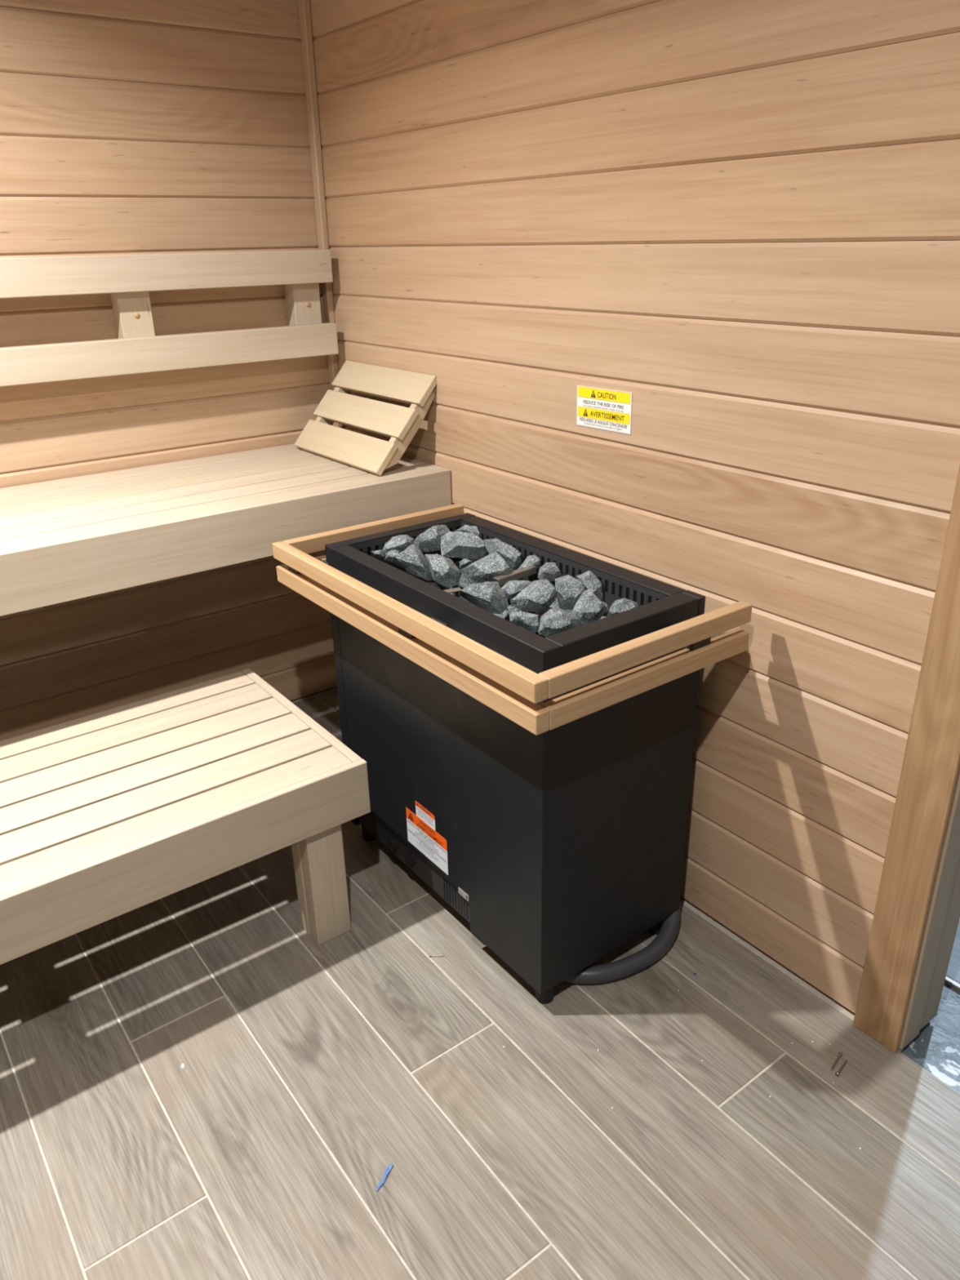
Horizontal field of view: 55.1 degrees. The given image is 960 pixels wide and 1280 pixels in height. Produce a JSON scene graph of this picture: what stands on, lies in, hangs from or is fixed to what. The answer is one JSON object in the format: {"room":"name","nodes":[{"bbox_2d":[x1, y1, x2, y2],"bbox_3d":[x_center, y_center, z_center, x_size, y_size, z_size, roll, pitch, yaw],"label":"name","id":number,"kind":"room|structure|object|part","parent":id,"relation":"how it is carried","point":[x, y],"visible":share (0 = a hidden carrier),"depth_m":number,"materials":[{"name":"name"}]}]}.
{"room":"sauna","nodes":[
{"label":"sauna","id":0,"kind":"room"},
{"bbox_2d":[0,0,337,741],"bbox_3d":[-1.588,-0.614,2.090,2.820,2.420,0.060,-18,28,-33],"label":"wall","id":1,"kind":"structure","parent":0,"point":[127,126],"depth_m":2.50,"materials":[{"name":"brown wood"}]},
{"bbox_2d":[0,249,338,386],"bbox_3d":[-1.502,-0.672,2.027,2.618,0.289,0.100,-18,28,-33],"label":"backrest","id":2,"kind":"object","parent":1,"relation":"attached to","point":[129,279],"visible":1,"depth_m":2.43,"materials":[{"name":"brown wood"}]},
{"bbox_3d":[-0.923,-0.869,2.443,0.084,0.269,0.060,-18,28,-33],"label":"post","id":3,"kind":"part","parent":2,"relation":"part of","materials":[{"name":"beige wood"}]},
{"bbox_3d":[-1.486,-0.755,1.964,2.618,0.088,0.040,-18,28,-33],"label":"rail","id":4,"kind":"part","parent":2,"relation":"part of","materials":[{"name":"beige wood"}]},
{"bbox_3d":[-1.482,-0.571,2.045,2.618,0.088,0.040,-18,28,-33],"label":"rail","id":5,"kind":"part","parent":2,"relation":"part of","materials":[{"name":"beige wood"}]},
{"bbox_3d":[-0.523,-0.997,2.716,0.084,0.269,0.060,-18,28,-33],"label":"post","id":6,"kind":"part","parent":2,"relation":"part of","materials":[{"name":"beige wood"}]},
{"bbox_2d":[0,443,451,616],"bbox_3d":[-1.363,-0.149,2.004,2.744,0.130,0.624,-18,28,-33],"label":"bench","id":7,"kind":"object","parent":1,"relation":"attached to","point":[64,540],"visible":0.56,"depth_m":2.22,"materials":[{"name":"beige wood"}]},
{"bbox_2d":[293,360,436,475],"bbox_3d":[-0.335,-0.641,2.612,0.212,0.239,0.480,-18,28,-33],"label":"headrest cover","id":8,"kind":"object","parent":7,"relation":"on","point":[401,424],"visible":1,"depth_m":2.56,"materials":[{"name":"beige wood"}]},
{"bbox_3d":[-0.443,-0.693,2.780,0.032,0.278,0.024,34,-4,-42],"label":"rail","id":9,"kind":"part","parent":8,"relation":"part of","materials":[{"name":"beige wood"}]},
{"bbox_3d":[-0.191,-0.564,2.471,0.032,0.278,0.024,34,-4,-42],"label":"rail","id":10,"kind":"part","parent":8,"relation":"part of","materials":[{"name":"beige wood"}]},
{"bbox_2d":[0,687,959,1279],"bbox_3d":[0.802,0.684,2.100,6.010,0.060,4.800,-18,28,-33],"label":"floor","id":11,"kind":"structure","parent":0,"point":[311,1069],"depth_m":1.68,"materials":[{"name":"tile"}]},
{"bbox_2d":[0,668,370,964],"bbox_3d":[-1.228,0.619,1.732,2.015,0.434,0.620,-18,28,-33],"label":"bench","id":12,"kind":"object","parent":11,"relation":"on","point":[105,815],"visible":1,"depth_m":1.90,"materials":[{"name":"beige wood"}]},
{"bbox_3d":[-0.372,0.506,2.074,0.084,0.334,0.041,-18,28,-33],"label":"leg","id":13,"kind":"part","parent":12,"relation":"part of","materials":[{"name":"beige wood"}]},
{"bbox_3d":[-0.346,0.518,2.043,0.084,0.334,0.043,-18,28,-33],"label":"leg","id":14,"kind":"part","parent":12,"relation":"part of","materials":[{"name":"beige wood"}]},
{"bbox_2d":[376,1162,392,1191],"bbox_3d":[-0.161,0.907,1.554,0.008,0.005,0.055,8,25,20],"label":"scrap","id":15,"kind":"object","parent":11,"relation":"on","point":[389,1166],"visible":1,"depth_m":1.56,"materials":[{"name":"blue plastic"}]},
{"bbox_2d":[271,503,752,1003],"bbox_3d":[0.022,0.230,2.080,0.528,0.819,0.942,-18,28,-33],"label":"heater","id":16,"kind":"object","parent":11,"relation":"on","point":[539,785],"visible":0.94,"depth_m":1.84,"materials":[{"name":"black metal"}]},
{"bbox_3d":[-0.247,-0.222,2.292,0.497,0.038,0.028,-18,28,-33],"label":"guard rail","id":17,"kind":"part","parent":16,"relation":"part of","materials":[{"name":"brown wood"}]},
{"bbox_3d":[-0.336,0.156,2.275,0.012,0.702,0.034,-18,28,-33],"label":"corner post","id":18,"kind":"part","parent":16,"relation":"part of","materials":[{"name":"black metal"}]},
{"bbox_3d":[-0.249,-0.274,2.268,0.500,0.036,0.028,-18,28,-33],"label":"guard rail","id":19,"kind":"part","parent":16,"relation":"part of","materials":[{"name":"brown wood"}]},
{"bbox_2d":[370,549,386,556],"bbox_3d":[-0.236,-0.202,2.132,0.037,0.021,0.024,-3,24,-3],"label":"stone","id":20,"kind":"object","parent":16,"relation":"in","point":[378,553],"visible":1,"depth_m":2.12,"materials":[{"name":"grey stone"}]},
{"bbox_3d":[-0.214,0.500,2.253,0.014,0.034,0.034,-18,28,-33],"label":"control knob","id":21,"kind":"part","parent":16,"relation":"part of","materials":[{"name":"black plastic"}]},
{"bbox_2d":[383,550,402,561],"bbox_3d":[-0.202,-0.196,2.142,0.049,0.035,0.035,-1,24,0],"label":"stone","id":22,"kind":"object","parent":16,"relation":"in","point":[389,556],"visible":0.78,"depth_m":2.13,"materials":[{"name":"grey stone"}]},
{"bbox_2d":[382,534,413,553],"bbox_3d":[-0.192,-0.222,2.166,0.077,0.049,0.057,-18,28,-33],"label":"stone","id":23,"kind":"object","parent":16,"relation":"in","point":[401,542],"visible":0.8,"depth_m":2.15,"materials":[{"name":"grey stone"}]},
{"bbox_3d":[-0.186,-0.065,1.787,0.028,0.036,0.940,-18,28,-33],"label":"guard rail","id":24,"kind":"part","parent":16,"relation":"part of","materials":[{"name":"brown wood"}]},
{"bbox_3d":[-0.166,0.525,2.194,0.014,0.034,0.034,-18,28,-33],"label":"control knob","id":25,"kind":"part","parent":16,"relation":"part of","materials":[{"name":"black plastic"}]},
{"bbox_2d":[391,543,433,580],"bbox_3d":[-0.156,-0.176,2.089,0.084,0.082,0.082,-9,25,-17],"label":"stone","id":26,"kind":"object","parent":16,"relation":"in","point":[411,559],"visible":1,"depth_m":2.07,"materials":[{"name":"grey stone"}]},
{"bbox_3d":[-0.182,-0.013,1.812,0.028,0.038,0.940,-18,28,-33],"label":"guard rail","id":27,"kind":"part","parent":16,"relation":"part of","materials":[{"name":"brown wood"}]},
{"bbox_3d":[-0.165,0.518,2.202,0.004,0.076,0.498,-18,28,-33],"label":"control panel","id":28,"kind":"part","parent":16,"relation":"part of","materials":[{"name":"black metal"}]},
{"bbox_2d":[413,524,449,552],"bbox_3d":[-0.115,-0.245,2.200,0.088,0.070,0.062,-6,24,-11],"label":"stone","id":29,"kind":"object","parent":16,"relation":"in","point":[428,540],"visible":0.9,"depth_m":2.18,"materials":[{"name":"grey stone"}]},
{"bbox_2d":[422,578,440,585],"bbox_3d":[-0.104,-0.157,2.245,0.071,0.047,0.062,2,24,8],"label":"stone","id":30,"kind":"object","parent":16,"relation":"on","point":[433,581],"visible":0.05,"depth_m":2.23,"materials":[{"name":"grey stone"}]},
{"bbox_2d":[426,582,440,588],"bbox_3d":[-0.115,-0.105,2.134,0.058,0.050,0.077,3,24,9],"label":"stone","id":31,"kind":"object","parent":16,"relation":"on","point":[435,584],"visible":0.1,"depth_m":2.14,"materials":[{"name":"grey stone"}]},
{"bbox_3d":[-0.102,0.277,1.988,0.012,0.702,0.742,-18,28,-33],"label":"panel","id":32,"kind":"part","parent":16,"relation":"part of","materials":[{"name":"black metal"}]},
{"bbox_2d":[425,554,462,588],"bbox_3d":[-0.086,-0.159,2.079,0.075,0.078,0.081,-18,28,-33],"label":"stone","id":33,"kind":"object","parent":16,"relation":"in","point":[444,571],"visible":1,"depth_m":2.05,"materials":[{"name":"grey stone"}]},
{"bbox_2d":[440,573,471,595],"bbox_3d":[-0.060,-0.134,2.182,0.075,0.048,0.061,20,31,39],"label":"stone","id":34,"kind":"object","parent":16,"relation":"on","point":[464,581],"visible":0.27,"depth_m":2.17,"materials":[{"name":"grey stone"}]},
{"bbox_2d":[454,560,467,578],"bbox_3d":[-0.047,-0.170,2.280,0.055,0.047,0.063,-14,27,-27],"label":"stone","id":35,"kind":"object","parent":16,"relation":"on","point":[457,562],"visible":0.1,"depth_m":2.27,"materials":[{"name":"grey stone"}]},
{"bbox_2d":[440,531,488,559],"bbox_3d":[-0.034,-0.228,2.186,0.120,0.073,0.073,0,24,2],"label":"stone","id":36,"kind":"object","parent":16,"relation":"in","point":[460,544],"visible":0.94,"depth_m":2.16,"materials":[{"name":"grey stone"}]},
{"bbox_2d":[458,586,471,603],"bbox_3d":[-0.007,-0.096,2.117,0.085,0.054,0.047,16,29,34],"label":"stone","id":37,"kind":"object","parent":16,"relation":"on","point":[460,596],"visible":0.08,"depth_m":2.11,"materials":[{"name":"grey stone"}]},
{"bbox_2d":[459,558,472,568],"bbox_3d":[-0.033,-0.179,2.150,0.032,0.026,0.029,-7,24,-13],"label":"stone","id":38,"kind":"object","parent":16,"relation":"in","point":[465,562],"visible":1,"depth_m":2.14,"materials":[{"name":"grey stone"}]},
{"bbox_2d":[454,524,479,537],"bbox_3d":[-0.035,-0.259,2.259,0.034,0.047,0.069,-18,28,-33],"label":"stone","id":39,"kind":"object","parent":16,"relation":"in","point":[470,529],"visible":0.49,"depth_m":2.24,"materials":[{"name":"grey stone"}]},
{"bbox_2d":[467,577,483,583],"bbox_3d":[0.006,-0.154,2.221,0.073,0.057,0.062,1,24,4],"label":"stone","id":40,"kind":"object","parent":16,"relation":"on","point":[471,581],"visible":0.05,"depth_m":2.20,"materials":[{"name":"grey stone"}]},
{"bbox_2d":[458,581,508,614],"bbox_3d":[0.006,-0.090,1.905,0.098,0.075,0.076,-7,24,-12],"label":"stone","id":41,"kind":"object","parent":16,"relation":"in","point":[487,596],"visible":1,"depth_m":1.88,"materials":[{"name":"grey stone"}]},
{"bbox_2d":[459,551,511,582],"bbox_3d":[0.017,-0.163,2.054,0.113,0.074,0.085,9,25,22],"label":"stone","id":42,"kind":"object","parent":16,"relation":"in","point":[485,569],"visible":0.89,"depth_m":2.02,"materials":[{"name":"grey stone"}]},
{"bbox_2d":[493,605,508,617],"bbox_3d":[0.038,-0.064,2.042,0.058,0.052,0.064,2,24,8],"label":"stone","id":43,"kind":"object","parent":16,"relation":"on","point":[501,615],"visible":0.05,"depth_m":2.02,"materials":[{"name":"grey stone"}]},
{"bbox_2d":[482,537,521,570],"bbox_3d":[0.050,-0.198,2.141,0.059,0.078,0.101,-18,28,-33],"label":"stone","id":44,"kind":"object","parent":16,"relation":"in","point":[510,554],"visible":0.87,"depth_m":2.11,"materials":[{"name":"grey stone"}]},
{"bbox_2d":[506,605,519,614],"bbox_3d":[0.068,-0.059,1.904,0.029,0.025,0.027,-5,24,-8],"label":"stone","id":45,"kind":"object","parent":16,"relation":"in","point":[513,609],"visible":0.79,"depth_m":1.89,"materials":[{"name":"grey stone"}]},
{"bbox_2d":[509,596,516,604],"bbox_3d":[0.110,-0.098,2.095,0.069,0.058,0.074,-13,26,-24],"label":"stone","id":46,"kind":"object","parent":16,"relation":"on","point":[510,599],"visible":0.03,"depth_m":2.10,"materials":[{"name":"grey stone"}]},
{"bbox_2d":[502,604,530,626],"bbox_3d":[0.082,-0.049,1.993,0.075,0.056,0.075,18,30,37],"label":"stone","id":47,"kind":"object","parent":16,"relation":"on","point":[506,615],"visible":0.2,"depth_m":1.98,"materials":[{"name":"grey stone"}]},
{"bbox_2d":[501,580,531,599],"bbox_3d":[0.077,-0.109,1.971,0.069,0.046,0.058,-18,28,-33],"label":"stone","id":48,"kind":"object","parent":47,"relation":"on","point":[511,588],"visible":0.73,"depth_m":1.95,"materials":[{"name":"grey stone"}]},
{"bbox_2d":[509,611,540,633],"bbox_3d":[0.090,-0.035,1.818,0.064,0.044,0.048,1,24,5],"label":"stone","id":49,"kind":"object","parent":16,"relation":"in","point":[529,621],"visible":0.96,"depth_m":1.80,"materials":[{"name":"grey stone"}]},
{"bbox_2d":[518,554,540,568],"bbox_3d":[0.106,-0.169,2.081,0.049,0.044,0.055,-18,28,-33],"label":"stone","id":50,"kind":"object","parent":16,"relation":"in","point":[531,560],"visible":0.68,"depth_m":2.06,"materials":[{"name":"grey stone"}]},
{"bbox_2d":[511,579,555,612],"bbox_3d":[0.110,-0.090,1.883,0.091,0.068,0.076,0,24,4],"label":"stone","id":51,"kind":"object","parent":16,"relation":"in","point":[538,596],"visible":1,"depth_m":1.86,"materials":[{"name":"grey stone"}]},
{"bbox_2d":[537,562,563,582],"bbox_3d":[0.152,-0.149,2.026,0.044,0.048,0.054,-18,28,-33],"label":"stone","id":52,"kind":"object","parent":16,"relation":"in","point":[550,571],"visible":0.9,"depth_m":2.01,"materials":[{"name":"grey stone"}]},
{"bbox_2d":[535,597,565,622],"bbox_3d":[0.160,-0.066,2.038,0.079,0.052,0.068,-21,31,-38],"label":"stone","id":53,"kind":"object","parent":16,"relation":"on","point":[554,605],"visible":0.1,"depth_m":2.02,"materials":[{"name":"grey stone"}]},
{"bbox_2d":[555,574,586,610],"bbox_3d":[0.187,-0.101,1.903,0.062,0.072,0.069,-8,25,-15],"label":"stone","id":54,"kind":"object","parent":16,"relation":"in","point":[569,589],"visible":0.91,"depth_m":1.88,"materials":[{"name":"grey stone"}]},
{"bbox_2d":[564,609,580,626],"bbox_3d":[0.201,-0.036,1.963,0.063,0.040,0.076,-4,24,-7],"label":"stone","id":55,"kind":"object","parent":16,"relation":"on","point":[569,611],"visible":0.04,"depth_m":1.97,"materials":[{"name":"grey stone"}]},
{"bbox_2d":[576,570,603,599],"bbox_3d":[0.225,-0.114,1.941,0.039,0.061,0.065,-18,28,-33],"label":"stone","id":56,"kind":"object","parent":16,"relation":"in","point":[591,581],"visible":0.73,"depth_m":1.92,"materials":[{"name":"grey stone"}]},
{"bbox_2d":[572,587,607,625],"bbox_3d":[0.218,-0.065,1.815,0.067,0.072,0.070,-18,28,-33],"label":"stone","id":57,"kind":"object","parent":16,"relation":"in","point":[588,608],"visible":0.96,"depth_m":1.79,"materials":[{"name":"grey stone"}]},
{"bbox_2d":[562,906,680,984],"bbox_3d":[0.298,0.559,2.000,0.431,0.267,0.209,-22,31,-39],"label":"conduit","id":58,"kind":"object","parent":16,"relation":"attached to","point":[628,966],"visible":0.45,"depth_m":1.96,"materials":[{"name":"grey"}]},
{"bbox_3d":[0.281,0.337,1.831,0.397,0.702,0.012,-18,28,-33],"label":"panel","id":59,"kind":"part","parent":16,"relation":"part of","materials":[{"name":"black metal"}]},
{"bbox_2d":[606,598,639,617],"bbox_3d":[0.284,-0.064,1.839,0.070,0.049,0.050,-5,24,-8],"label":"stone","id":60,"kind":"object","parent":16,"relation":"in","point":[621,605],"visible":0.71,"depth_m":1.82,"materials":[{"name":"grey stone"}]},
{"bbox_3d":[0.303,0.061,1.617,0.497,0.038,0.028,-18,28,-33],"label":"guard rail","id":61,"kind":"part","parent":16,"relation":"part of","materials":[{"name":"brown wood"}]},
{"bbox_3d":[0.300,0.009,1.593,0.500,0.036,0.028,-18,28,-33],"label":"guard rail","id":62,"kind":"part","parent":16,"relation":"part of","materials":[{"name":"brown wood"}]},
{"label":"stone","id":63,"kind":"object","parent":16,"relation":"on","visible":0},
{"bbox_2d":[601,600,608,611],"bbox_3d":[0.255,-0.071,1.886,0.020,0.027,0.026,-3,24,-3],"label":"stone","id":64,"kind":"object","parent":63,"relation":"on","point":[606,604],"visible":0.41,"depth_m":1.88,"materials":[{"name":"grey stone"}]},
{"label":"stone","id":65,"kind":"object","parent":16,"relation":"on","visible":0},
{"bbox_2d":[538,608,578,636],"bbox_3d":[0.151,-0.034,1.788,0.077,0.057,0.068,-18,28,-33],"label":"stone","id":66,"kind":"object","parent":65,"relation":"on","point":[554,621],"visible":0.91,"depth_m":1.76,"materials":[{"name":"grey stone"}]},
{"bbox_2d":[831,1051,842,1071],"bbox_3d":[0.677,0.803,1.749,0.008,0.007,0.052,17,30,36],"label":"screw","id":67,"kind":"object","parent":11,"relation":"on","point":[840,1054],"visible":1,"depth_m":1.75,"materials":[{"name":"silver metal"}]},
{"bbox_2d":[835,1059,847,1076],"bbox_3d":[0.685,0.808,1.738,0.008,0.008,0.046,20,31,39],"label":"screw","id":68,"kind":"object","parent":11,"relation":"on","point":[837,1073],"visible":1,"depth_m":1.73,"materials":[{"name":"silver metal"}]},
{"bbox_2d":[309,0,959,1013],"bbox_3d":[0.631,-0.430,1.588,0.126,2.400,3.460,-18,28,-33],"label":"wall","id":69,"kind":"structure","parent":0,"point":[740,220],"depth_m":1.77,"materials":[{"name":"brown wood"}]},
{"bbox_2d":[297,0,342,428],"bbox_3d":[-0.457,-0.943,2.809,0.021,2.391,0.034,-18,28,-33],"label":"trim","id":70,"kind":"structure","parent":69,"relation":"attached to","point":[304,14],"depth_m":2.61,"materials":[{"name":"beige wood"}]},
{"bbox_2d":[577,385,631,434],"bbox_3d":[0.265,-0.495,1.976,0.002,0.086,0.166,-18,28,-33],"label":"caution sign","id":71,"kind":"object","parent":69,"relation":"attached to","point":[609,410],"visible":1,"depth_m":1.97,"materials":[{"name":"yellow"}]},
{"bbox_2d":[853,465,959,1053],"bbox_3d":[1.087,-0.076,1.070,0.146,2.147,1.020,-18,28,-33],"label":"door frame","id":72,"kind":"structure","parent":69,"relation":"in","point":[916,918],"depth_m":1.62,"materials":[{"name":"brown wood"}]},
{"bbox_2d":[944,976,959,992],"bbox_3d":[0.965,0.710,1.972,0.011,0.014,4.000,-18,28,-33],"label":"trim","id":73,"kind":"structure","parent":69,"relation":"attached to","point":[952,984],"depth_m":1.93,"materials":[{"name":"silver metal"}]}
]}

